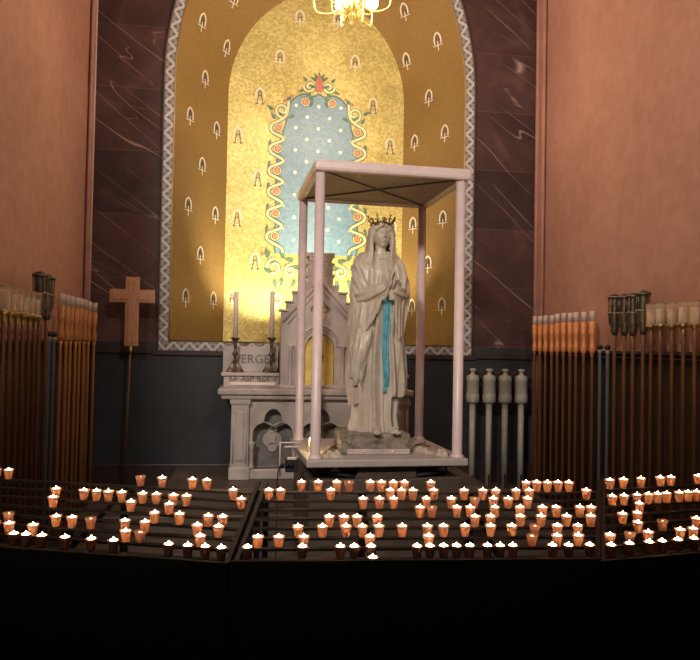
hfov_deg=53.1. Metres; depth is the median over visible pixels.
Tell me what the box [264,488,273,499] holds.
votive candle
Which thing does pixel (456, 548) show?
votive candle
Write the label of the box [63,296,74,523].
candle
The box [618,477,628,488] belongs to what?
votive candle
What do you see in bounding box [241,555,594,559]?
shelf
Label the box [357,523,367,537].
votive candle
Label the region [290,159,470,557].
canopy
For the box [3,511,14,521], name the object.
votive candle
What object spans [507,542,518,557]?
votive candle
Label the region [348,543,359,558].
votive candle
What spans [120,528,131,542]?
votive candle
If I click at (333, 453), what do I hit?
crumpled paper
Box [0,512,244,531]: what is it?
shelf
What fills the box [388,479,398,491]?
votive candle
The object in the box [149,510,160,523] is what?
votive candle
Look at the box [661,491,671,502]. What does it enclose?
votive candle
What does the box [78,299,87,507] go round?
candle
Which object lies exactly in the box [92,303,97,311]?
candle
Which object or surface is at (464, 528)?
votive candle
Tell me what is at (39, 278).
staff
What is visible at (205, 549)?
votive candle
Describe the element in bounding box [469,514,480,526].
votive candle
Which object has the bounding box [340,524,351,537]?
votive candle
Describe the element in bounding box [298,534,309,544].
votive candle
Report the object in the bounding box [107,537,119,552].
votive candle
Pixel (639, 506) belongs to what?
votive candle
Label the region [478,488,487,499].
votive candle
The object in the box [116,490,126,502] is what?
votive candle
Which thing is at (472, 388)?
torch
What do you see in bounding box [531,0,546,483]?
trim
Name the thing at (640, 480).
votive candle
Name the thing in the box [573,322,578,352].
candle holder
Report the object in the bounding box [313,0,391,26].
chandelier
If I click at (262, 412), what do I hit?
altar
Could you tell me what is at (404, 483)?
votive candle
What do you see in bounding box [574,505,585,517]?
votive candle
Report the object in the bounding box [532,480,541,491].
votive candle
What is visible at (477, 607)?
rack
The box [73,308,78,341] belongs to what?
candle holder
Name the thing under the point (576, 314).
candle
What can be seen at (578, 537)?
votive candle
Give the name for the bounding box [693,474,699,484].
votive candle
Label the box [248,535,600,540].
shelf
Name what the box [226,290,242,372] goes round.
candlestick
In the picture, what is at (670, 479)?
votive candle
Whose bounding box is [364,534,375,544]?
votive candle
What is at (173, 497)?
votive candle
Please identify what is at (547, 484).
votive candle
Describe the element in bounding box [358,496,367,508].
votive candle
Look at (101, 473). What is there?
baseboard
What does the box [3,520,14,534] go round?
votive candle
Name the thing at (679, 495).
votive candle
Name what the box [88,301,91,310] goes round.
candle
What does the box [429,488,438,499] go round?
votive candle
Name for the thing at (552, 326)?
candle holder
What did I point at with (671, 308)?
staff
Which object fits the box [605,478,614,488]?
votive candle
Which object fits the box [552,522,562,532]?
votive candle
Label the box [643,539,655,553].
votive candle
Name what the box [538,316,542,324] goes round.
candle
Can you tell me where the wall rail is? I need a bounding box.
[469,371,529,374]
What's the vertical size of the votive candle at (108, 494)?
0.063 m
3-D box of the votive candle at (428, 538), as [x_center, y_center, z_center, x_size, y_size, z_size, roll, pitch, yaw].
[0.360,0.960,3.204,0.054,0.063,0.054,2,-2,-26]
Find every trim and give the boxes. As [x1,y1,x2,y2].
[81,0,97,487]
[89,346,532,359]
[158,0,474,354]
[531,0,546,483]
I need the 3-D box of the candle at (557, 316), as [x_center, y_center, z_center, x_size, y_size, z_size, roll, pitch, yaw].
[2.056,-0.114,6.926,0.052,0.092,0.051,2,-2,-32]
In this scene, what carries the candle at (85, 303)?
on the candle at (85, 302)
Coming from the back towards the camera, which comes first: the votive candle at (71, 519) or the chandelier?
the chandelier
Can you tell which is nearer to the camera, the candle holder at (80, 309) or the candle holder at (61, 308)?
the candle holder at (61, 308)
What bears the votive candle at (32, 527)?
on the rack at (72, 603)
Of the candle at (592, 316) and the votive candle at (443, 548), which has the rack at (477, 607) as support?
the votive candle at (443, 548)
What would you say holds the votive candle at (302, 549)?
on the rack at (477, 607)
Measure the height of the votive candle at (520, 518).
0.063 m
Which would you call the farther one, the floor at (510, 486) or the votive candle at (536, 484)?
the floor at (510, 486)
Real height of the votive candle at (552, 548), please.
0.067 m
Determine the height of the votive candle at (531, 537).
0.053 m
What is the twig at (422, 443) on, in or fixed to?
on the crumpled paper at (422, 450)
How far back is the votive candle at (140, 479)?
3.67 m
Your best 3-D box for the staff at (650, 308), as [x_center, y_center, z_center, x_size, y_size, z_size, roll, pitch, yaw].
[2.273,0.762,5.298,0.086,1.917,0.086,1,-1,-8]
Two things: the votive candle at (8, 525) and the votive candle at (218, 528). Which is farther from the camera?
the votive candle at (8, 525)
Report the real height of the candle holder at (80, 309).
0.295 m
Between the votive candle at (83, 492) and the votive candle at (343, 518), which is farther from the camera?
the votive candle at (83, 492)
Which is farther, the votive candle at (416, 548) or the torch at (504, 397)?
the torch at (504, 397)
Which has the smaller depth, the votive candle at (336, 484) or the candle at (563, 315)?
the votive candle at (336, 484)
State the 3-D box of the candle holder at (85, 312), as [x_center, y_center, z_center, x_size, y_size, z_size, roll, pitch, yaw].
[-2.464,-0.041,6.491,0.054,0.295,0.053,2,-2,-23]
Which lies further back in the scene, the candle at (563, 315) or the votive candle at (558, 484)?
the candle at (563, 315)
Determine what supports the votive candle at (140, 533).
on the rack at (72, 603)
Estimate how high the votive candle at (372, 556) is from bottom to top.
0.067 m
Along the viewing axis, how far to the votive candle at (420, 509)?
3.42 m
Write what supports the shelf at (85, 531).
attached to the rack at (72, 603)
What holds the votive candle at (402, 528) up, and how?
on the rack at (477, 607)
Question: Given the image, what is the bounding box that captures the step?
[162,467,487,508]
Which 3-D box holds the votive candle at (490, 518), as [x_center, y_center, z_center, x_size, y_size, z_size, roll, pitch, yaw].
[0.681,0.918,3.389,0.054,0.063,0.054,1,-1,14]
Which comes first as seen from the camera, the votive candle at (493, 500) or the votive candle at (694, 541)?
the votive candle at (694, 541)
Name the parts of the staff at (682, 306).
glass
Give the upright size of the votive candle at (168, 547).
0.067 m
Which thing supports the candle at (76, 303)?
on the candle at (77, 300)
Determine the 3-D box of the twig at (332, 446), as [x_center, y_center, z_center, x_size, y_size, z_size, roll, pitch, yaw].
[-0.125,0.870,5.206,0.024,0.042,0.123,0,-2,34]
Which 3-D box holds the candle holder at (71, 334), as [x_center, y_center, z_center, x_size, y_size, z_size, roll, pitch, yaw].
[-2.395,-0.049,6.000,0.054,0.294,0.053,2,-2,-41]
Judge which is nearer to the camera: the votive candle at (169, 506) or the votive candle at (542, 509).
the votive candle at (169, 506)
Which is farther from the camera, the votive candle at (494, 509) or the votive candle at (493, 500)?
the votive candle at (493, 500)
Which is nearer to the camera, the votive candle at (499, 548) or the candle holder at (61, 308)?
the votive candle at (499, 548)
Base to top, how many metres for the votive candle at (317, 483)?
0.063 m
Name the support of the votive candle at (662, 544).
on the rack at (649, 604)
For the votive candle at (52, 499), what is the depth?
3.49 m
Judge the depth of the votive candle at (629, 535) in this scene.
3.30 m
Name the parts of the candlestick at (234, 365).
stem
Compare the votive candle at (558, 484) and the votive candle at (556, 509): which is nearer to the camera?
the votive candle at (556, 509)
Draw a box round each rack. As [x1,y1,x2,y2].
[0,339,92,546]
[0,478,260,659]
[227,479,601,659]
[536,350,699,554]
[598,478,699,659]
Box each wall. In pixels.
[0,0,90,347]
[86,0,536,463]
[223,0,403,341]
[543,0,699,360]
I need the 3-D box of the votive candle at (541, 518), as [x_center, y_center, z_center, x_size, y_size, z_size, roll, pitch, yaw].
[0.930,0.924,3.410,0.054,0.063,0.054,1,-1,-15]
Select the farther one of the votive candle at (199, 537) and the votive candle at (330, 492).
the votive candle at (330, 492)
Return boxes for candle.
[3,468,13,478]
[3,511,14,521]
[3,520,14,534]
[7,531,19,545]
[19,532,31,546]
[27,522,38,535]
[35,532,47,547]
[47,495,58,507]
[50,513,61,526]
[51,486,61,496]
[53,293,64,533]
[58,293,64,304]
[59,295,69,525]
[59,534,71,548]
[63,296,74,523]
[65,295,69,305]
[66,515,77,527]
[69,298,79,514]
[70,296,74,306]
[73,298,83,514]
[74,298,79,307]
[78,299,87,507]
[78,488,89,499]
[79,298,83,307]
[82,301,91,505]
[83,299,87,309]
[85,516,96,529]
[85,535,97,550]
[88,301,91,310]
[88,303,97,499]
[91,488,101,500]
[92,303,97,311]
[103,489,113,501]
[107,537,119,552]
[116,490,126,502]
[119,518,130,528]
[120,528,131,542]
[125,499,136,511]
[134,529,146,543]
[135,475,145,486]
[137,491,147,503]
[139,519,150,532]
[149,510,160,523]
[151,491,161,504]
[157,475,166,487]
[162,541,174,556]
[164,501,174,514]
[168,492,178,505]
[174,511,184,524]
[181,493,191,505]
[182,542,193,557]
[187,477,197,488]
[191,522,202,535]
[194,533,205,547]
[199,543,211,558]
[202,478,211,489]
[203,513,213,526]
[213,523,223,537]
[215,544,227,560]
[217,514,228,527]
[228,487,237,499]
[233,290,238,337]
[236,496,246,509]
[241,543,253,559]
[252,534,263,548]
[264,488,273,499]
[269,291,274,337]
[273,534,284,548]
[275,487,285,499]
[292,524,303,537]
[296,479,306,491]
[296,543,307,558]
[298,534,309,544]
[313,480,322,491]
[317,523,327,537]
[323,514,334,527]
[326,488,335,499]
[332,480,341,491]
[334,543,345,558]
[338,514,348,524]
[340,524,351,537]
[344,480,353,491]
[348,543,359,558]
[351,514,362,527]
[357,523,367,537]
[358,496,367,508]
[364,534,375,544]
[365,479,374,491]
[365,543,376,555]
[367,554,378,558]
[372,514,382,523]
[373,524,384,536]
[374,496,384,508]
[376,479,386,491]
[385,487,395,499]
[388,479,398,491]
[388,496,398,508]
[396,487,406,499]
[397,523,407,536]
[399,479,409,491]
[408,488,417,499]
[411,543,422,558]
[415,505,425,517]
[421,496,431,508]
[422,523,432,533]
[423,533,434,543]
[424,543,435,558]
[426,480,435,491]
[426,505,436,517]
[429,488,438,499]
[438,523,448,536]
[438,543,449,557]
[446,496,456,508]
[451,542,462,557]
[452,505,461,517]
[459,488,468,499]
[459,523,470,536]
[464,543,475,557]
[465,505,475,517]
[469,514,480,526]
[470,496,479,508]
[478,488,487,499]
[481,542,493,557]
[485,514,495,523]
[485,523,495,536]
[488,496,498,504]
[489,505,500,517]
[491,488,500,496]
[494,542,505,557]
[503,496,513,508]
[506,523,517,536]
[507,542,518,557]
[511,488,520,499]
[515,505,525,513]
[515,513,525,526]
[521,480,530,491]
[522,496,532,508]
[524,488,534,497]
[526,533,537,546]
[529,523,540,535]
[532,316,537,488]
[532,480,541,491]
[533,316,537,324]
[535,514,546,526]
[537,316,542,496]
[537,504,547,514]
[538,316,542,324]
[542,315,548,498]
[542,480,552,491]
[543,315,548,323]
[546,542,558,557]
[549,315,554,498]
[550,315,554,323]
[551,505,561,517]
[551,533,562,546]
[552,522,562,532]
[553,480,562,491]
[554,314,560,504]
[555,314,560,322]
[560,313,566,507]
[561,313,566,321]
[561,513,571,526]
[562,542,574,557]
[563,480,573,491]
[567,313,573,513]
[568,313,573,321]
[572,523,583,532]
[572,532,583,546]
[573,312,578,321]
[573,312,578,515]
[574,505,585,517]
[580,312,586,522]
[581,312,586,321]
[581,488,591,499]
[584,542,595,556]
[585,513,596,526]
[586,505,596,513]
[589,311,595,320]
[589,311,595,504]
[604,532,615,542]
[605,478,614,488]
[605,542,616,556]
[607,493,617,505]
[617,511,628,523]
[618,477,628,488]
[619,494,628,505]
[623,540,635,555]
[624,531,635,541]
[632,492,642,501]
[632,510,642,520]
[632,520,643,532]
[634,501,644,511]
[636,477,645,487]
[642,529,653,540]
[643,491,653,503]
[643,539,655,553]
[652,491,662,502]
[655,475,665,486]
[656,538,668,552]
[657,518,668,530]
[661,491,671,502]
[666,475,675,485]
[672,537,683,551]
[674,490,684,501]
[674,527,685,538]
[683,490,692,501]
[687,526,698,536]
[688,536,699,549]
[691,489,699,500]
[691,516,699,528]
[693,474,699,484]
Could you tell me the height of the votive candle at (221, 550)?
0.067 m
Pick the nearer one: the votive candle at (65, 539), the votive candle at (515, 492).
the votive candle at (65, 539)
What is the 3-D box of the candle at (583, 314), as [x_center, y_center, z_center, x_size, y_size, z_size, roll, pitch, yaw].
[2.117,0.789,6.359,0.054,1.909,0.053,1,-1,-9]
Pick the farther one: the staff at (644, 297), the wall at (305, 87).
the wall at (305, 87)
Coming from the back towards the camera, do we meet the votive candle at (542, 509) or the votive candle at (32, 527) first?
the votive candle at (542, 509)
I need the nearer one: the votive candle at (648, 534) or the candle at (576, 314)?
the votive candle at (648, 534)
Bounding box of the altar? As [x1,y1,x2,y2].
[218,346,413,479]
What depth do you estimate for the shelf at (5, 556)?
3.04 m
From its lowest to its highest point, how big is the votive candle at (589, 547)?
0.067 m
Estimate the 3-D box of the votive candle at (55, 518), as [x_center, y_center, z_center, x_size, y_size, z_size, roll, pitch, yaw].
[-1.401,0.904,3.337,0.054,0.063,0.054,1,-1,21]
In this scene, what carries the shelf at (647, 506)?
attached to the rack at (649, 604)
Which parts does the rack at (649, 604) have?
frame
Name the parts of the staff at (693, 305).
glass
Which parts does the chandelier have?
arm, arm, arm, globe, arm, arm, arm, arm, arm, arm, globe, arm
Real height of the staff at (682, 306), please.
1.916 m
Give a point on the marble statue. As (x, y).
(379, 290)
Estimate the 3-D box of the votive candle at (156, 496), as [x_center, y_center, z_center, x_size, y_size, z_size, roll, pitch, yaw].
[-0.970,0.839,3.505,0.054,0.063,0.054,1,-1,14]
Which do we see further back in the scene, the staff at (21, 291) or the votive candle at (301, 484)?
the staff at (21, 291)
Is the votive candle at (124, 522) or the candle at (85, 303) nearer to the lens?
the votive candle at (124, 522)
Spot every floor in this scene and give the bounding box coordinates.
[58,530,593,558]
[73,483,564,538]
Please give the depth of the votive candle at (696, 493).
3.81 m
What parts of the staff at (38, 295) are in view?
glass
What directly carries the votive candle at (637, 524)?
on the rack at (649, 604)
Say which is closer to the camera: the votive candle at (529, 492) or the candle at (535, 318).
the votive candle at (529, 492)
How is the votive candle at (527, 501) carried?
on the rack at (477, 607)
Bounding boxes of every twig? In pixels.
[328,444,337,449]
[415,441,429,446]
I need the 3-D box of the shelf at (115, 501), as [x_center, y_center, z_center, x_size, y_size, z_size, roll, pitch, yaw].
[-1.288,0.873,3.556,1.633,0.011,0.034,1,-1,9]
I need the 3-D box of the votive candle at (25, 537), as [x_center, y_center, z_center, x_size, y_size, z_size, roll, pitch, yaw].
[-1.477,0.949,3.190,0.054,0.067,0.054,1,-1,21]
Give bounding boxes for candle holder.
[57,305,64,340]
[63,306,69,340]
[69,307,73,341]
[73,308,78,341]
[78,308,82,340]
[82,310,87,340]
[86,311,91,341]
[91,312,97,341]
[532,325,537,351]
[538,325,542,351]
[543,324,548,352]
[549,324,554,352]
[555,323,560,352]
[561,322,566,352]
[567,322,572,352]
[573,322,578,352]
[581,322,586,353]
[589,321,595,353]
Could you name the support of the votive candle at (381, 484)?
on the rack at (477, 607)
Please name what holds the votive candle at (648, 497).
on the rack at (649, 604)
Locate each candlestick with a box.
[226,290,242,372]
[262,291,278,372]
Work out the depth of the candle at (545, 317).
7.18 m
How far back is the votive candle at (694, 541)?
3.32 m
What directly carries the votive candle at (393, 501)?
on the rack at (477, 607)
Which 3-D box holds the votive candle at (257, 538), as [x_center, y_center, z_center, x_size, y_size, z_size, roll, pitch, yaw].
[-0.413,0.944,3.138,0.054,0.063,0.054,0,-2,30]
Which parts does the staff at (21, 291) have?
glass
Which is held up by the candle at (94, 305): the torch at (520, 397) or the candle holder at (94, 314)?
the candle holder at (94, 314)
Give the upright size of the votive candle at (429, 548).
0.067 m
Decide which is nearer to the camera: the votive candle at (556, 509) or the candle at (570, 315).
the votive candle at (556, 509)
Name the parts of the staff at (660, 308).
glass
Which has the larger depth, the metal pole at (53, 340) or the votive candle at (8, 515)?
the metal pole at (53, 340)
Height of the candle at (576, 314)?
1.912 m
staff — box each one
[0,285,11,509]
[1,287,18,542]
[8,288,24,543]
[15,291,30,543]
[20,292,36,543]
[26,293,41,531]
[31,271,48,544]
[38,274,55,533]
[607,294,618,532]
[617,293,628,511]
[625,293,637,530]
[635,290,651,552]
[645,304,654,529]
[654,303,665,550]
[666,302,677,550]
[677,301,688,548]
[688,300,699,525]
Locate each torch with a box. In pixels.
[466,368,478,477]
[482,369,495,488]
[498,369,511,487]
[514,369,527,487]
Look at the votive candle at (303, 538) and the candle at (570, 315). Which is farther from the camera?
the candle at (570, 315)
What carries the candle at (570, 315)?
on the rack at (665, 355)
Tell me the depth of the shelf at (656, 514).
3.65 m
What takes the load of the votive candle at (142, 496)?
on the rack at (72, 603)
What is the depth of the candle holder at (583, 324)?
6.36 m
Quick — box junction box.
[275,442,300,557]
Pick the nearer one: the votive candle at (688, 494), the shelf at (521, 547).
the shelf at (521, 547)
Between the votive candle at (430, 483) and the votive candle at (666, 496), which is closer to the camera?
the votive candle at (430, 483)
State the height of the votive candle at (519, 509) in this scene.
0.063 m
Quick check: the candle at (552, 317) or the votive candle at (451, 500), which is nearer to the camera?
the votive candle at (451, 500)
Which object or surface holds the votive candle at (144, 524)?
on the rack at (72, 603)
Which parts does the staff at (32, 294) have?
glass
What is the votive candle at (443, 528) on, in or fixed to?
on the rack at (477, 607)
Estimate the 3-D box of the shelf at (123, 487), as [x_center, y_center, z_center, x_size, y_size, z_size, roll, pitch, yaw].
[-1.328,0.825,3.722,1.748,0.011,0.034,1,-1,9]
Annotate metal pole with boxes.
[42,331,52,532]
[46,332,56,540]
[597,345,602,479]
[604,345,610,531]
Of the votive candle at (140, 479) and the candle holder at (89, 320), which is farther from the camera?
the candle holder at (89, 320)
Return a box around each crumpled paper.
[320,445,343,458]
[410,443,435,454]
[436,448,447,456]
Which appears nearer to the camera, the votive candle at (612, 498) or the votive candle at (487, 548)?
the votive candle at (487, 548)
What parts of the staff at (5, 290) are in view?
glass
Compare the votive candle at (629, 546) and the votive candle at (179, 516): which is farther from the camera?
the votive candle at (179, 516)
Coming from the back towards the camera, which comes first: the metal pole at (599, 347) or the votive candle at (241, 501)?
the metal pole at (599, 347)
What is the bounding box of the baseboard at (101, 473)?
[86,462,531,498]
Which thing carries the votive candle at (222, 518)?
on the rack at (72, 603)
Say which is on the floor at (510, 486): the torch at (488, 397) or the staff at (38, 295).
the torch at (488, 397)
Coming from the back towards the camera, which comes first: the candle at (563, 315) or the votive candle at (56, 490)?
the candle at (563, 315)
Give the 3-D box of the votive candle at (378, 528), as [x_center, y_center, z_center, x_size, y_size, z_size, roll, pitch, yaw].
[0.135,0.931,3.263,0.054,0.063,0.054,1,-1,1]
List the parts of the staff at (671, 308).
glass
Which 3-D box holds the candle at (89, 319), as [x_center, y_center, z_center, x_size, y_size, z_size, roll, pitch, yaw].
[-2.504,0.697,6.653,0.054,1.938,0.053,2,-2,-35]
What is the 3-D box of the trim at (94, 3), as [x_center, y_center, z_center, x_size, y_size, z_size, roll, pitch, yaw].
[-2.637,-2.326,7.155,0.048,8.200,0.197,1,-1,-8]
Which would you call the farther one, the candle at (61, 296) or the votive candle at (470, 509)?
the candle at (61, 296)
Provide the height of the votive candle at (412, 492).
0.063 m
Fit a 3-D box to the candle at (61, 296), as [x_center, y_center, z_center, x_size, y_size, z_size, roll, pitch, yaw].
[-2.365,0.673,5.675,0.054,1.942,0.053,2,-2,-37]
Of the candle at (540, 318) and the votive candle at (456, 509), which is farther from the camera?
the candle at (540, 318)
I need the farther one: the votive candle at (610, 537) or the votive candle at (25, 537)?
the votive candle at (610, 537)
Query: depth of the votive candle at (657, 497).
3.73 m
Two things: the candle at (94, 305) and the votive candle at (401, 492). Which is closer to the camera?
the votive candle at (401, 492)
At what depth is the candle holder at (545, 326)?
7.18 m
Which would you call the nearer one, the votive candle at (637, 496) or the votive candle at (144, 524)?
the votive candle at (144, 524)
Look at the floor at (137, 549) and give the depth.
5.78 m
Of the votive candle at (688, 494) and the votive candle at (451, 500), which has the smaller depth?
the votive candle at (451, 500)
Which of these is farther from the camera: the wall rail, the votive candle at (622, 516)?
the wall rail
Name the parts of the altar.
carved panel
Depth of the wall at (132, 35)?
7.78 m
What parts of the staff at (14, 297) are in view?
glass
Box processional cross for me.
[109,277,154,492]
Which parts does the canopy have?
post, post, post, post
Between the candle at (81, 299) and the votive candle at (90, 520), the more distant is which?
the candle at (81, 299)
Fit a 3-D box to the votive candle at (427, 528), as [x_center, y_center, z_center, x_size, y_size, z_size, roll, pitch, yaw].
[0.363,0.936,3.283,0.054,0.063,0.054,2,-2,-30]
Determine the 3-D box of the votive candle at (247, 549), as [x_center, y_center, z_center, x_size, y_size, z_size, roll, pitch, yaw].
[-0.448,0.965,3.056,0.054,0.067,0.054,2,-1,-19]
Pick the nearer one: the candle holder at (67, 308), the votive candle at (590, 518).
the votive candle at (590, 518)
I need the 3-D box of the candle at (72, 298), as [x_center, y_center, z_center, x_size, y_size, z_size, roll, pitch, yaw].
[-2.391,-0.242,6.005,0.052,0.093,0.051,2,-2,-41]
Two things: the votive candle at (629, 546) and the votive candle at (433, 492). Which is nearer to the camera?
the votive candle at (629, 546)
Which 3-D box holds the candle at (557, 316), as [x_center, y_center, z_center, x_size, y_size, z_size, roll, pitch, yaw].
[2.039,0.798,6.904,0.054,1.916,0.053,2,-2,-32]
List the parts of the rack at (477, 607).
frame, frame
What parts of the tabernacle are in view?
moulding, door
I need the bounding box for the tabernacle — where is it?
[278,252,349,388]
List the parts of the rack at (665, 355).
foot rail, rail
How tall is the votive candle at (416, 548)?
0.067 m
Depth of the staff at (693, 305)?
4.76 m
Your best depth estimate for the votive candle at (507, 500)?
3.54 m
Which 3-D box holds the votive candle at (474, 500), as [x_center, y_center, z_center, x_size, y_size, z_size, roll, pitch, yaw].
[0.632,0.875,3.542,0.054,0.053,0.054,2,-2,-35]
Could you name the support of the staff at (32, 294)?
on the rack at (51, 543)
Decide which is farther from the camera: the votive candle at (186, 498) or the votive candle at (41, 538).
the votive candle at (186, 498)
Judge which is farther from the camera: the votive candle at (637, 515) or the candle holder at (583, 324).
the candle holder at (583, 324)
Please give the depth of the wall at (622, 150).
6.09 m
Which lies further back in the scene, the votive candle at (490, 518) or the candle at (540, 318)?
the candle at (540, 318)
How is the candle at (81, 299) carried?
on the rack at (51, 543)
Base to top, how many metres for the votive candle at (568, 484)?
0.063 m
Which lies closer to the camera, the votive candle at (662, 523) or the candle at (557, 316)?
the votive candle at (662, 523)
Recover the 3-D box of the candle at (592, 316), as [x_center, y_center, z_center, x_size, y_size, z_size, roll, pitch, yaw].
[2.158,-0.124,6.226,0.052,0.092,0.051,2,-2,-37]
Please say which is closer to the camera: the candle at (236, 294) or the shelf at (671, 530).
the shelf at (671, 530)
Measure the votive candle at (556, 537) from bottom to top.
0.063 m
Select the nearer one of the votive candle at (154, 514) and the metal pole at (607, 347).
the votive candle at (154, 514)
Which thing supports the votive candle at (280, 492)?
on the rack at (477, 607)
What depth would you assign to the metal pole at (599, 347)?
6.06 m
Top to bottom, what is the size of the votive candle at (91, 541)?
0.067 m
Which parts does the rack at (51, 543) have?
rail, foot rail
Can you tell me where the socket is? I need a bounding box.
[280,463,293,467]
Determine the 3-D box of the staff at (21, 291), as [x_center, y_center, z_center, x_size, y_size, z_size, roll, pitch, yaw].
[-2.208,0.673,4.599,0.086,1.896,0.086,1,-1,-17]
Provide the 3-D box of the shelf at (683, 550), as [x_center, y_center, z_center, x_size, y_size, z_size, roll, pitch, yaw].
[1.502,1.047,3.290,0.764,0.011,0.034,1,-1,-17]
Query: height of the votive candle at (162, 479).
0.063 m
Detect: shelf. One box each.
[0,478,259,494]
[0,486,255,503]
[0,494,251,512]
[0,503,248,521]
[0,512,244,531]
[0,522,240,541]
[0,532,236,551]
[0,543,232,561]
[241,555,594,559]
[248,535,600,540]
[251,525,600,530]
[252,545,600,551]
[255,516,585,520]
[258,508,586,511]
[262,499,595,502]
[273,491,595,494]
[600,528,699,537]
[600,537,699,547]
[605,484,699,491]
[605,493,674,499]
[605,500,699,508]
[605,508,699,517]
[606,518,691,527]
[606,548,699,558]
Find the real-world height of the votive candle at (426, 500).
0.063 m
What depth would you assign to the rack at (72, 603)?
2.98 m
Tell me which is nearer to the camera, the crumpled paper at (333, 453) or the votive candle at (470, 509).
the votive candle at (470, 509)
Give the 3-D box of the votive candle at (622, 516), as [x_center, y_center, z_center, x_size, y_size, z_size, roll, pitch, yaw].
[1.361,0.934,3.493,0.054,0.063,0.054,2,-2,-39]
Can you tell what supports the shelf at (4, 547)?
attached to the rack at (72, 603)
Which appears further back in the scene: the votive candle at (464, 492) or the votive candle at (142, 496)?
the votive candle at (464, 492)
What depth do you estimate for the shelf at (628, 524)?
3.53 m
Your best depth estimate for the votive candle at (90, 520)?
3.29 m
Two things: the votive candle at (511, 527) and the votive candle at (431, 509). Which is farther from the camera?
the votive candle at (431, 509)
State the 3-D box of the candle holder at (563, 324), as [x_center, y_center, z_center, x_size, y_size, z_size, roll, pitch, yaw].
[2.071,0.073,6.785,0.054,0.291,0.053,2,-2,-41]
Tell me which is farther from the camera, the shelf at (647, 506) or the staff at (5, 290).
the staff at (5, 290)
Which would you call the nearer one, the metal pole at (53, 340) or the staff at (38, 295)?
the staff at (38, 295)
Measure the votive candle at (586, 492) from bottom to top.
0.063 m
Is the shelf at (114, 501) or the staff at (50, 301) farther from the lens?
the staff at (50, 301)
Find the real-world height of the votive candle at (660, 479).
0.063 m
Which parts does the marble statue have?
crown, sash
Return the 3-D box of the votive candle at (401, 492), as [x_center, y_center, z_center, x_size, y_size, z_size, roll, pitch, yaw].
[0.264,0.838,3.590,0.054,0.063,0.054,2,-2,-37]
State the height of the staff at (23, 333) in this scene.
1.888 m
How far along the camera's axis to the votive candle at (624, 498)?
3.67 m
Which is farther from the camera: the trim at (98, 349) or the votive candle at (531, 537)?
the trim at (98, 349)
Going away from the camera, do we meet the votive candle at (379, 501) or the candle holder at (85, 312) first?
the votive candle at (379, 501)
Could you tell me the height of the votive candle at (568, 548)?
0.067 m
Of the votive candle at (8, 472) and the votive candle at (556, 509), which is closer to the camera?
the votive candle at (556, 509)
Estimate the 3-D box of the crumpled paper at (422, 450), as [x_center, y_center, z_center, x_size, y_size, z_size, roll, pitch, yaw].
[0.546,0.927,5.511,0.137,0.057,0.322,2,-2,-25]
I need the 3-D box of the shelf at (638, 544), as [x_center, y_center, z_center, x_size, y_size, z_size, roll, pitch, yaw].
[1.546,1.025,3.386,0.786,0.011,0.034,1,-1,-17]
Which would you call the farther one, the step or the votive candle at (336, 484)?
the step
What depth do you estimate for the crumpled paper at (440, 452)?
5.29 m
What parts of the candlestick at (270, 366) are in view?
stem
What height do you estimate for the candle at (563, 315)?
0.092 m
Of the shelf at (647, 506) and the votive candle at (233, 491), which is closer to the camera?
the votive candle at (233, 491)
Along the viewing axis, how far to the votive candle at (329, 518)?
3.31 m
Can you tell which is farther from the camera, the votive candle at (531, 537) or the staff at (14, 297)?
the staff at (14, 297)
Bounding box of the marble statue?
[333,214,409,454]
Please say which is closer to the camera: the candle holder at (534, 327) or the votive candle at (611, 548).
the votive candle at (611, 548)
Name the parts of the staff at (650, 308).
glass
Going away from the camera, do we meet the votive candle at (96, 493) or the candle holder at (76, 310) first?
the votive candle at (96, 493)
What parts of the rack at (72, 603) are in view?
frame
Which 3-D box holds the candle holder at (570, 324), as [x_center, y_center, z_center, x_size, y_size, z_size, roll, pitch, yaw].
[2.095,0.074,6.653,0.054,0.290,0.053,1,-1,-13]
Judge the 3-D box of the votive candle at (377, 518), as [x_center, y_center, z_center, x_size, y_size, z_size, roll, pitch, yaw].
[0.130,0.907,3.342,0.054,0.063,0.054,2,-2,-30]
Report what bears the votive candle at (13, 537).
on the rack at (72, 603)
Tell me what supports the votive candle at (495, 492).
on the rack at (477, 607)
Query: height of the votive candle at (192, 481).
0.063 m
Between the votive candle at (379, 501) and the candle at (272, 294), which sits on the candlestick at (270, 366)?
the candle at (272, 294)
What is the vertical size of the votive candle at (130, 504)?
0.063 m
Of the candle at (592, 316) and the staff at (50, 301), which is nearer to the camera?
the staff at (50, 301)
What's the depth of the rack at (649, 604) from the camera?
3.09 m
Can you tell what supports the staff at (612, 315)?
on the rack at (665, 355)
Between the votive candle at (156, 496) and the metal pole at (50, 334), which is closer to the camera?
the votive candle at (156, 496)
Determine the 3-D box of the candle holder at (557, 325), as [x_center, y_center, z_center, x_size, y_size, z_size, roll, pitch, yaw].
[2.053,0.078,6.922,0.054,0.291,0.053,2,-2,-32]
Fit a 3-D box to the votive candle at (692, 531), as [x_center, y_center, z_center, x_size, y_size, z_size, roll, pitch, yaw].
[1.680,0.990,3.428,0.054,0.063,0.054,1,-1,16]
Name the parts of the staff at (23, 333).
glass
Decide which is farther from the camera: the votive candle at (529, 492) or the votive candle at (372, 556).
the votive candle at (529, 492)
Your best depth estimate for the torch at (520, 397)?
7.48 m
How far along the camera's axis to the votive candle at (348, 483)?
3.63 m
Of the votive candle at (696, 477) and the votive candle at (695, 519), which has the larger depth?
the votive candle at (696, 477)

